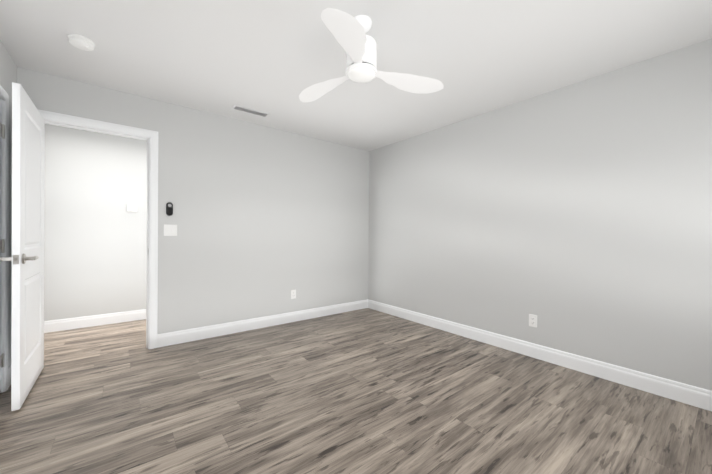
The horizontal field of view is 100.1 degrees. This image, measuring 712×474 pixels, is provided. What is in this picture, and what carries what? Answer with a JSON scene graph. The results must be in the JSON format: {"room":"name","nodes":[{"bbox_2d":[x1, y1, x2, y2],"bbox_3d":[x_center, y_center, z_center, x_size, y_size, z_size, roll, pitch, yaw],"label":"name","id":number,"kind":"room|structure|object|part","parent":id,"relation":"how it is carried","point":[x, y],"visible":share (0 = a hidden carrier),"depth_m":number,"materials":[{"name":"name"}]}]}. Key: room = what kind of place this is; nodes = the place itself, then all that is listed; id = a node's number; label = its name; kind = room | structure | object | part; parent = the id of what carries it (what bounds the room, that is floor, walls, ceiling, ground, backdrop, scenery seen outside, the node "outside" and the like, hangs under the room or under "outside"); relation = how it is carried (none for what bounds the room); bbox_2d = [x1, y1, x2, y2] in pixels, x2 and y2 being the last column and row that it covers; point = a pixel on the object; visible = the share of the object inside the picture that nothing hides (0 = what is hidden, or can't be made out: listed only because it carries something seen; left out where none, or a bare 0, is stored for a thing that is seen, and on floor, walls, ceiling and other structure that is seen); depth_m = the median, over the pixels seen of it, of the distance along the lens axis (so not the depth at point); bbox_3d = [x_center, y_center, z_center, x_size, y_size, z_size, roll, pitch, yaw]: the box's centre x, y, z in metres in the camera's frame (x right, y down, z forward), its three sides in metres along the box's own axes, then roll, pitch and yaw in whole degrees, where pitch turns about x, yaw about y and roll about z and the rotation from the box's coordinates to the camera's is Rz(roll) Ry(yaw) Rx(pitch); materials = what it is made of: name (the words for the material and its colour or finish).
{"room":"empty bedroom","nodes":[
{"label":"empty bedroom","id":0,"kind":"room"},
{"bbox_2d":[0,40,16,366],"bbox_3d":[-1.397,0.392,0.625,0.120,3.440,4.349,0,0,-38],"label":"wall","id":1,"kind":"structure","parent":0,"point":[8,71],"depth_m":2.22,"materials":[{"name":"paint"}]},
{"bbox_2d":[0,97,2,392],"bbox_3d":[-2.287,0.066,1.754,0.120,2.063,0.796,0,0,-38],"label":"trim","id":2,"kind":"structure","parent":1,"relation":"attached to","point":[2,238],"depth_m":2.09,"materials":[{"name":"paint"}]},
{"bbox_2d":[0,99,4,392],"bbox_3d":[-2.256,0.068,1.778,0.160,2.035,0.778,0,0,-38],"label":"closet door","id":3,"kind":"structure","parent":1,"relation":"in","point":[2,135],"depth_m":2.07,"materials":[{"name":"paint"}]},
{"bbox_2d":[0,85,8,391],"bbox_3d":[-2.233,0.038,1.796,0.018,2.120,0.910,0,0,-38],"label":"trim","id":4,"kind":"structure","parent":1,"relation":"attached to","point":[4,95],"depth_m":2.10,"materials":[{"name":"paint"}]},
{"bbox_2d":[8,365,10,387],"bbox_3d":[-2.611,1.027,2.268,0.014,0.130,0.279,0,0,-38],"label":"baseboard","id":5,"kind":"structure","parent":1,"relation":"attached to","point":[9,375],"depth_m":2.18,"materials":[{"name":"paint"}]},
{"bbox_2d":[44,124,146,320],"bbox_3d":[-2.541,-0.139,4.183,5.122,2.440,0.120,0,0,-38],"label":"wall","id":6,"kind":"structure","parent":0,"point":[95,243],"depth_m":3.60,"materials":[{"name":"paint"}]},
{"bbox_2d":[44,309,145,332],"bbox_3d":[-2.509,1.017,4.137,4.882,0.130,0.014,0,0,-38],"label":"baseboard","id":7,"kind":"structure","parent":6,"relation":"attached to","point":[82,322],"depth_m":3.60,"materials":[{"name":"paint"}]},
{"bbox_2d":[17,67,368,333],"bbox_3d":[-1.710,0.374,3.225,5.002,3.440,0.120,0,0,-38],"label":"wall","id":8,"kind":"structure","parent":0,"point":[266,220],"depth_m":3.44,"materials":[{"name":"paint"}]},
{"bbox_2d":[0,82,44,410],"bbox_3d":[-2.346,0.059,2.148,0.160,2.035,0.776,0,0,-38],"label":"open door","id":9,"kind":"structure","parent":8,"relation":"in","point":[26,259],"depth_m":2.00,"materials":[{"name":"paint"}]},
{"bbox_2d":[38,109,157,348],"bbox_3d":[-2.347,0.026,2.707,0.907,2.130,0.138,0,0,-38],"label":"door frame","id":10,"kind":"structure","parent":8,"relation":"attached to","point":[153,224],"depth_m":2.90,"materials":[{"name":"paint"}]},
{"bbox_2d":[166,202,172,215],"bbox_3d":[-1.873,-0.281,2.996,0.058,0.136,0.026,0,0,-38],"label":"cradle","id":11,"kind":"object","parent":8,"relation":"attached to","point":[169,208],"visible":1,"depth_m":2.99,"materials":[{"name":"black plastic"}]},
{"bbox_2d":[164,224,176,235],"bbox_3d":[-1.871,-0.068,3.009,0.116,0.114,0.012,0,0,-38],"label":"double light switch","id":12,"kind":"object","parent":8,"relation":"attached to","point":[170,230],"visible":1,"depth_m":3.01,"materials":[{"name":"white plastic"}]},
{"bbox_2d":[157,299,367,347],"bbox_3d":[-0.885,1.033,3.800,2.750,0.130,0.014,0,0,-38],"label":"baseboard","id":13,"kind":"structure","parent":8,"relation":"attached to","point":[183,336],"depth_m":3.52,"materials":[{"name":"paint"}]},
{"bbox_2d":[291,290,295,298],"bbox_3d":[-0.809,0.741,3.861,0.070,0.114,0.008,0,0,-38],"label":"electrical outlet","id":14,"kind":"object","parent":8,"relation":"attached to","point":[293,294],"visible":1,"depth_m":3.86,"materials":[{"name":"white plastic"}]},
{"bbox_2d":[0,308,711,473],"bbox_3d":[-0.763,1.159,2.022,5.602,0.100,6.340,0,0,-38],"label":"floor","id":15,"kind":"structure","parent":0,"point":[366,391],"depth_m":1.92,"materials":[{"name":"brown wood"}]},
{"bbox_2d":[0,0,711,150],"bbox_3d":[-0.741,-1.381,2.008,5.602,0.100,6.340,0,0,-38],"label":"ceiling","id":16,"kind":"structure","parent":0,"point":[274,59],"depth_m":2.12,"materials":[{"name":"paint"}]},
{"bbox_2d":[67,33,94,50],"bbox_3d":[-1.871,-1.319,2.033,0.140,0.044,0.140,0,0,-38],"label":"smoke detector","id":17,"kind":"object","parent":16,"relation":"attached to","point":[78,41],"visible":1,"depth_m":2.00,"materials":[{"name":"white plastic"}]},
{"bbox_2d":[231,104,269,117],"bbox_3d":[-1.117,-1.335,3.176,0.375,0.012,0.125,0,0,-38],"label":"ceiling vent","id":18,"kind":"object","parent":16,"relation":"in","point":[250,111],"visible":1,"depth_m":3.17,"materials":[{"name":"silver metal"}]},
{"bbox_2d":[299,8,443,101],"bbox_3d":[-0.003,-1.147,1.934,0.991,0.353,0.927,0,0,-38],"label":"fan","id":19,"kind":"object","parent":16,"relation":"hanging from","point":[354,41],"visible":1,"depth_m":1.79,"materials":[{"name":"white plastic"}]},
{"bbox_3d":[-0.226,-1.015,2.030,0.500,0.038,0.179,1,0,41],"label":"blade","id":20,"kind":"part","parent":19,"relation":"part of","materials":[{"name":"white plastic"}]},
{"bbox_3d":[-0.028,-1.010,1.524,0.179,0.038,0.500,1,0,16],"label":"blade","id":21,"kind":"part","parent":19,"relation":"part of","materials":[{"name":"white plastic"}]},
{"bbox_3d":[0.334,-1.009,1.950,0.500,0.038,0.179,0,0,-15],"label":"blade","id":22,"kind":"part","parent":19,"relation":"part of","materials":[{"name":"white plastic"}]},
{"bbox_2d":[368,38,711,390],"bbox_3d":[1.163,-0.103,3.528,0.120,2.440,5.740,0,0,-38],"label":"wall","id":23,"kind":"structure","parent":0,"point":[576,218],"depth_m":2.55,"materials":[{"name":"paint"}]},
{"bbox_2d":[529,314,536,327],"bbox_3d":[1.658,0.785,2.795,0.008,0.114,0.070,0,0,-38],"label":"electrical outlet","id":24,"kind":"object","parent":23,"relation":"attached to","point":[532,320],"visible":1,"depth_m":2.79,"materials":[{"name":"white plastic"}]},
{"bbox_2d":[368,299,711,410],"bbox_3d":[1.495,1.058,2.995,0.014,0.130,4.229,0,0,-38],"label":"baseboard","id":25,"kind":"structure","parent":23,"relation":"attached to","point":[695,396],"depth_m":2.54,"materials":[{"name":"paint"}]}
]}

